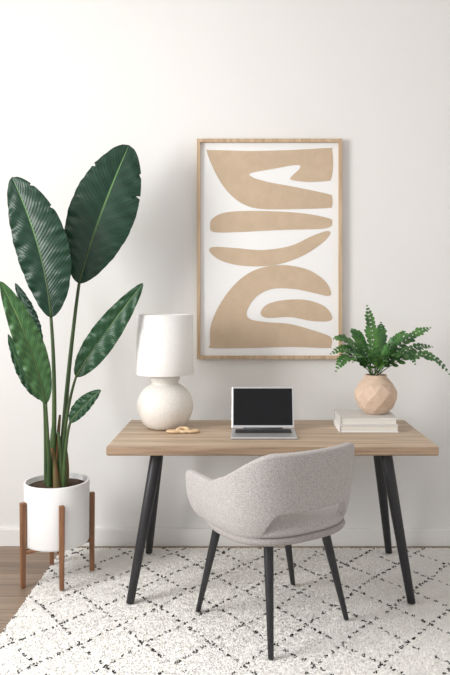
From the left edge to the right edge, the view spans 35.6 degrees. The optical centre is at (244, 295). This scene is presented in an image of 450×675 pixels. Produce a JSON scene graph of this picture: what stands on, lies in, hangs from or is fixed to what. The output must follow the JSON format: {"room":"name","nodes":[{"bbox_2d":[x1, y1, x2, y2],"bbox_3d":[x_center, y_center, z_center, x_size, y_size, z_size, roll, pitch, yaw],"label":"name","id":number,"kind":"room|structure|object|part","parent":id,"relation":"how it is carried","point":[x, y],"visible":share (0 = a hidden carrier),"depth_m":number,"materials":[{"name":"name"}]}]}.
{"room":"home office","nodes":[
{"label":"home office","id":0,"kind":"room"},
{"bbox_2d":[0,0,449,527],"bbox_3d":[-0.200,-0.260,4.100,5.800,3.400,0.100,0,0,0],"label":"wall","id":1,"kind":"structure","parent":0,"point":[81,80],"depth_m":4.05,"materials":[{"name":"paint"}]},
{"bbox_2d":[0,528,449,545],"bbox_3d":[-0.200,1.390,4.039,5.600,0.100,0.022,0,0,0],"label":"baseboard","id":2,"kind":"structure","parent":1,"relation":"attached to","point":[8,536],"depth_m":4.03,"materials":[{"name":"white paint"}]},
{"bbox_2d":[197,139,341,358],"bbox_3d":[0.141,-0.270,4.029,0.832,1.262,0.038,0,0,0],"label":"framed abstract artwork","id":3,"kind":"object","parent":1,"relation":"attached to","point":[269,211],"visible":0.98,"depth_m":4.03,"materials":[{"name":"beige paper"}]},
{"bbox_3d":[-0.266,-0.270,4.029,0.019,1.224,0.038,0,0,0],"label":"frame","id":4,"kind":"part","parent":3,"relation":"part of","materials":[{"name":"brown wood"}]},
{"bbox_3d":[0.141,0.352,4.029,0.832,0.019,0.038,0,0,0],"label":"frame","id":5,"kind":"part","parent":3,"relation":"part of","materials":[{"name":"brown wood"}]},
{"bbox_3d":[0.141,-0.891,4.029,0.832,0.019,0.038,0,0,0],"label":"frame","id":6,"kind":"part","parent":3,"relation":"part of","materials":[{"name":"brown wood"}]},
{"bbox_3d":[0.547,-0.270,4.029,0.019,1.224,0.038,0,0,0],"label":"frame","id":7,"kind":"part","parent":3,"relation":"part of","materials":[{"name":"brown wood"}]},
{"bbox_2d":[0,546,449,633],"bbox_3d":[-0.200,1.490,1.675,5.800,0.100,4.950,0,0,0],"label":"floor","id":8,"kind":"structure","parent":0,"point":[12,596],"depth_m":3.69,"materials":[{"name":"brown wood"}]},
{"bbox_2d":[0,547,449,674],"bbox_3d":[0.432,1.433,2.996,2.947,0.012,1.992,0,0,0],"label":"area rug","id":9,"kind":"object","parent":8,"relation":"on","point":[87,627],"visible":0.9,"depth_m":3.14,"materials":[{"name":"white carpet"}]},
{"bbox_2d":[0,144,142,590],"bbox_3d":[-0.874,0.316,3.581,0.695,2.247,0.405,0,0,-15],"label":"potted plant","id":10,"kind":"object","parent":9,"relation":"on","point":[57,511],"visible":1,"depth_m":3.49,"materials":[{"name":"green plant"}]},
{"bbox_3d":[-1.096,1.230,3.458,0.027,0.419,0.027,0,0,-39],"label":"stand leg","id":11,"kind":"part","parent":10,"relation":"part of","materials":[{"name":"brown wood"}]},
{"bbox_3d":[-1.029,1.224,3.733,0.027,0.407,0.027,0,0,-24],"label":"stand leg","id":12,"kind":"part","parent":10,"relation":"part of","materials":[{"name":"brown wood"}]},
{"bbox_2d":[24,472,89,551],"bbox_3d":[-0.957,1.094,3.570,0.324,0.312,0.324,0,0,0],"label":"pot","id":13,"kind":"object","parent":10,"relation":"attached to","point":[56,512],"depth_m":3.44,"materials":[{"name":"white ceramic"}]},
{"bbox_3d":[-0.890,1.224,3.405,0.027,0.407,0.027,0,0,-22],"label":"stand leg","id":14,"kind":"part","parent":10,"relation":"part of","materials":[{"name":"brown wood"}]},
{"bbox_3d":[-0.796,1.224,3.647,0.027,0.407,0.027,0,0,-26],"label":"stand leg","id":15,"kind":"part","parent":10,"relation":"part of","materials":[{"name":"brown wood"}]},
{"bbox_2d":[185,443,354,659],"bbox_3d":[0.138,1.015,3.023,0.672,0.826,0.664,0,0,-33],"label":"upholstered armchair","id":16,"kind":"object","parent":9,"relation":"on","point":[277,499],"visible":1,"depth_m":2.75,"materials":[{"name":"grey fabric"}]},
{"bbox_3d":[-0.155,1.196,3.116,0.043,0.463,0.185,0,0,-38],"label":"leg","id":17,"kind":"part","parent":16,"relation":"part of","materials":[{"name":"black metal"}]},
{"bbox_3d":[0.094,1.196,2.804,0.043,0.462,0.114,0,0,0],"label":"leg","id":18,"kind":"part","parent":16,"relation":"part of","materials":[{"name":"black metal"}]},
{"bbox_3d":[0.126,0.958,2.986,0.556,0.036,0.522,0,0,-34],"label":"seat","id":19,"kind":"part","parent":16,"relation":"part of","materials":[{"name":"fabric"}]},
{"bbox_3d":[0.201,1.196,3.325,0.043,0.463,0.317,0,0,11],"label":"leg","id":20,"kind":"part","parent":16,"relation":"part of","materials":[{"name":"black metal"}]},
{"bbox_2d":[261,504,342,538],"bbox_3d":[0.129,0.913,2.983,0.546,0.061,0.504,0,0,-33],"label":"seat cushion","id":21,"kind":"object","parent":16,"relation":"on","point":[322,522],"depth_m":2.79,"materials":[{"name":"grey fabric"}]},
{"bbox_3d":[0.382,1.196,3.027,0.043,0.463,0.211,0,0,38],"label":"leg","id":22,"kind":"part","parent":16,"relation":"part of","materials":[{"name":"black metal"}]},
{"bbox_2d":[106,420,438,603],"bbox_3d":[0.126,1.042,3.559,1.520,0.770,0.719,0,0,0],"label":"wooden desk","id":23,"kind":"object","parent":9,"relation":"on","point":[213,438],"depth_m":3.29,"materials":[{"name":"brown wood"}]},
{"bbox_3d":[-0.469,1.079,3.300,0.168,0.696,0.110,0,0,0],"label":"leg","id":24,"kind":"part","parent":23,"relation":"part of","materials":[{"name":"black metal"}]},
{"bbox_3d":[-0.496,1.079,3.830,0.059,0.697,0.196,0,0,-37],"label":"leg","id":25,"kind":"part","parent":23,"relation":"part of","materials":[{"name":"black metal"}]},
{"bbox_2d":[136,314,193,429],"bbox_3d":[-0.417,0.393,3.660,0.298,0.591,0.298,0,0,0],"label":"table lamp","id":26,"kind":"object","parent":23,"relation":"on","point":[165,345],"visible":0.99,"depth_m":3.54,"materials":[{"name":"beige ceramic"}]},
{"bbox_3d":[-0.417,0.252,3.660,0.298,0.309,0.298,0,0,0],"label":"lamp shade","id":27,"kind":"part","parent":26,"relation":"part of","materials":[{"name":"fabric"}]},
{"bbox_3d":[-0.352,0.679,3.525,0.091,0.016,0.049,0,0,0],"label":"link","id":28,"kind":"part","parent":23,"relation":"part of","materials":[{"name":"beige wood"}]},
{"bbox_3d":[-0.312,0.672,3.525,0.073,0.030,0.043,0,0,0],"label":"link","id":29,"kind":"part","parent":23,"relation":"part of","materials":[{"name":"beige wood"}]},
{"bbox_3d":[-0.268,0.679,3.530,0.085,0.016,0.049,0,0,0],"label":"link","id":30,"kind":"part","parent":23,"relation":"part of","materials":[{"name":"beige wood"}]},
{"bbox_2d":[231,387,297,439],"bbox_3d":[0.092,0.580,3.497,0.320,0.217,0.284,0,0,0],"label":"laptop","id":31,"kind":"object","parent":23,"relation":"on","point":[262,413],"visible":1,"depth_m":3.59,"materials":[{"name":"silver metal"}]},
{"bbox_2d":[333,409,398,432],"bbox_3d":[0.625,0.649,3.655,0.300,0.077,0.250,0,0,0],"label":"book stack","id":32,"kind":"object","parent":23,"relation":"on","point":[344,420],"visible":0.94,"depth_m":3.54,"materials":[{"name":"white paper"}]},
{"bbox_2d":[330,305,449,414],"bbox_3d":[0.746,0.328,3.611,0.628,0.564,0.340,0,0,-6],"label":"potted fern","id":33,"kind":"object","parent":32,"relation":"on","point":[375,394],"visible":1,"depth_m":3.62,"materials":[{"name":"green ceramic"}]},
{"bbox_2d":[355,373,396,414],"bbox_3d":[0.682,0.510,3.655,0.222,0.200,0.219,0,0,0],"label":"vase","id":34,"kind":"object","parent":33,"relation":"attached to","point":[375,394],"depth_m":3.58,"materials":[{"name":"ceramic"}]},
{"bbox_3d":[0.750,1.079,3.833,0.059,0.697,0.205,0,0,38],"label":"leg","id":35,"kind":"part","parent":23,"relation":"part of","materials":[{"name":"black metal"}]},
{"bbox_3d":[0.717,1.079,3.302,0.173,0.697,0.060,0,0,24],"label":"leg","id":36,"kind":"part","parent":23,"relation":"part of","materials":[{"name":"black metal"}]}
]}

